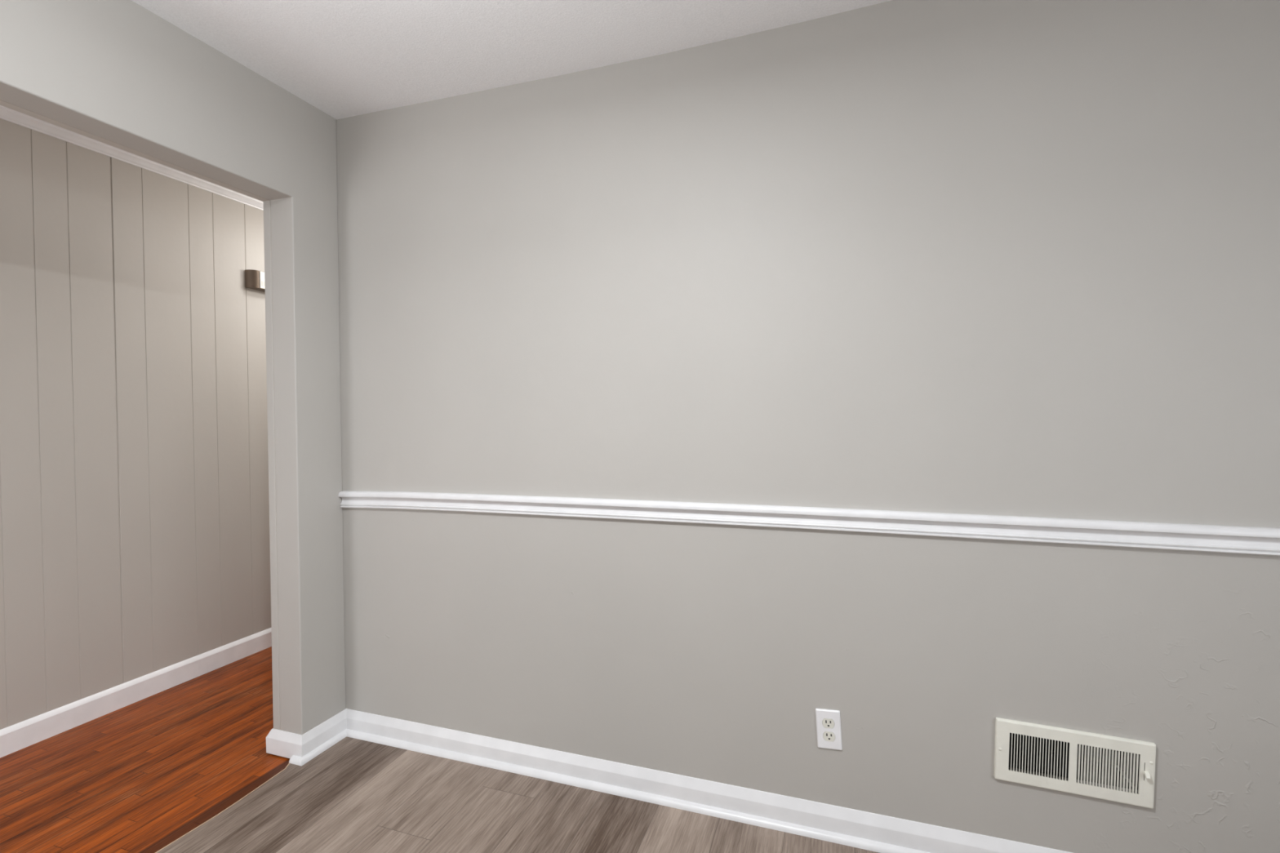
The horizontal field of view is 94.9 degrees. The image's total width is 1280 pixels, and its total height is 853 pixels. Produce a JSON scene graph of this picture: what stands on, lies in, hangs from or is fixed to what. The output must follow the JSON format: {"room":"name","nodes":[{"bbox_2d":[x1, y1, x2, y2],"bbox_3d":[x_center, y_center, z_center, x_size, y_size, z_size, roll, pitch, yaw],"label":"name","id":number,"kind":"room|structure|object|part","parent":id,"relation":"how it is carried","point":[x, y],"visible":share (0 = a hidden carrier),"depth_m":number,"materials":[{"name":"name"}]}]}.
{"room":"dining room","nodes":[
{"label":"dining room","id":0,"kind":"room"},
{"bbox_2d":[0,118,271,729],"bbox_3d":[-2.515,0.000,2.008,0.060,2.490,5.300,0,1,19],"label":"wall","id":1,"kind":"structure","parent":0,"point":[135,544],"depth_m":2.58,"materials":[{"name":"beige paint"}]},
{"bbox_2d":[0,105,263,210],"bbox_3d":[-2.475,-1.176,1.967,0.038,0.043,5.300,0,1,19],"label":"trim","id":2,"kind":"structure","parent":1,"relation":"attached to","point":[10,115],"depth_m":2.56,"materials":[{"name":"white paint"}]},
{"bbox_2d":[0,627,271,757],"bbox_3d":[-2.473,1.198,2.021,0.014,0.100,5.300,0,1,19],"label":"baseboard","id":3,"kind":"structure","parent":1,"relation":"attached to","point":[20,735],"depth_m":2.58,"materials":[{"name":"white paint"}]},
{"bbox_2d":[244,269,265,291],"bbox_3d":[-2.042,-0.788,3.211,0.058,0.095,0.200,0,1,19],"label":"door chime","id":4,"kind":"object","parent":1,"relation":"attached to","point":[254,279],"visible":0.4,"depth_m":3.13,"materials":[{"name":"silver metal"}]},
{"bbox_2d":[0,99,279,729],"bbox_3d":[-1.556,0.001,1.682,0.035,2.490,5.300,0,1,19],"label":"door frame","id":5,"kind":"structure","parent":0,"point":[267,211],"depth_m":2.19,"materials":[{"name":"beige paint"}]},
{"bbox_2d":[0,0,346,734],"bbox_3d":[-1.841,0.025,0.617,0.110,2.490,3.700,0,1,19],"label":"wall","id":6,"kind":"structure","parent":0,"point":[117,71],"depth_m":2.15,"materials":[{"name":"beige paint"}]},
{"bbox_2d":[266,708,346,765],"bbox_3d":[-0.986,1.165,3.193,0.178,0.088,2.122,0,1,19],"label":"baseboard","id":7,"kind":"structure","parent":6,"relation":"attached to","point":[278,742],"depth_m":2.21,"materials":[{"name":"white paint"}]},
{"bbox_2d":[0,646,879,852],"bbox_3d":[-0.265,1.281,1.114,4.840,0.060,5.600,0,1,19],"label":"floor","id":8,"kind":"structure","parent":0,"point":[357,795],"depth_m":1.95,"materials":[{"name":"brown wood"}]},
{"bbox_2d":[155,762,289,852],"bbox_3d":[-1.600,1.258,1.195,0.034,0.004,2.035,0,1,19],"label":"trim","id":9,"kind":"structure","parent":8,"relation":"on","point":[289,762],"depth_m":1.89,"materials":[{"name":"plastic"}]},
{"bbox_2d":[131,0,892,119],"bbox_3d":[-0.069,-1.212,-0.014,3.750,0.109,3.700,0,1,19],"label":"ceiling","id":10,"kind":"structure","parent":0,"point":[344,59],"depth_m":1.79,"materials":[{"name":"paint"}]},
{"bbox_2d":[336,0,1279,852],"bbox_3d":[0.507,-0.014,1.841,3.850,2.490,0.130,0,1,19],"label":"wall","id":11,"kind":"structure","parent":0,"point":[1020,258],"depth_m":1.73,"materials":[{"name":"beige paint"}]},
{"bbox_2d":[346,728,931,852],"bbox_3d":[0.564,1.223,1.755,3.685,0.020,0.020,0,1,19],"label":"trim","id":12,"kind":"structure","parent":11,"relation":"attached to","point":[821,834],"depth_m":1.93,"materials":[{"name":"white paint"}]},
{"bbox_2d":[346,708,1073,852],"bbox_3d":[0.562,1.187,1.773,3.700,0.090,0.016,0,1,19],"label":"baseboard","id":13,"kind":"structure","parent":11,"relation":"attached to","point":[924,837],"depth_m":1.89,"materials":[{"name":"white paint"}]},
{"bbox_2d":[337,491,1279,555],"bbox_3d":[0.556,0.286,1.751,3.700,0.085,0.022,0,1,19],"label":"trim","id":14,"kind":"structure","parent":11,"relation":"attached to","point":[1143,535],"depth_m":1.71,"materials":[{"name":"white paint"}]},
{"bbox_2d":[815,708,842,750],"bbox_3d":[0.568,0.912,1.769,0.077,0.122,0.006,0,1,19],"label":"wall outlet","id":15,"kind":"object","parent":11,"relation":"attached to","point":[828,721],"visible":1,"depth_m":1.77,"materials":[{"name":"white plastic"}]},
{"bbox_2d":[822,718,834,728],"bbox_3d":[0.567,0.892,1.769,0.034,0.029,0.006,0,1,19],"label":"receptacle","id":16,"kind":"object","parent":15,"relation":"attached to","point":[826,722],"depth_m":1.77,"materials":[{"name":"beige plastic"}]},
{"bbox_2d":[822,731,835,741],"bbox_3d":[0.569,0.932,1.769,0.034,0.029,0.006,0,1,19],"label":"receptacle","id":17,"kind":"object","parent":15,"relation":"attached to","point":[827,735],"depth_m":1.77,"materials":[{"name":"beige plastic"}]},
{"bbox_2d":[993,717,1155,808],"bbox_3d":[1.168,0.893,1.615,0.359,0.168,0.142,2,2,19],"label":"air vent","id":18,"kind":"object","parent":11,"relation":"in","point":[1073,754],"visible":1,"depth_m":1.57,"materials":[{"name":"white metal"}]},
{"bbox_3d":[1.298,0.892,1.505,0.009,0.014,0.017,2,2,19],"label":"damper lever","id":19,"kind":"part","parent":18,"relation":"part of","materials":[{"name":"beige paint"}]}
]}

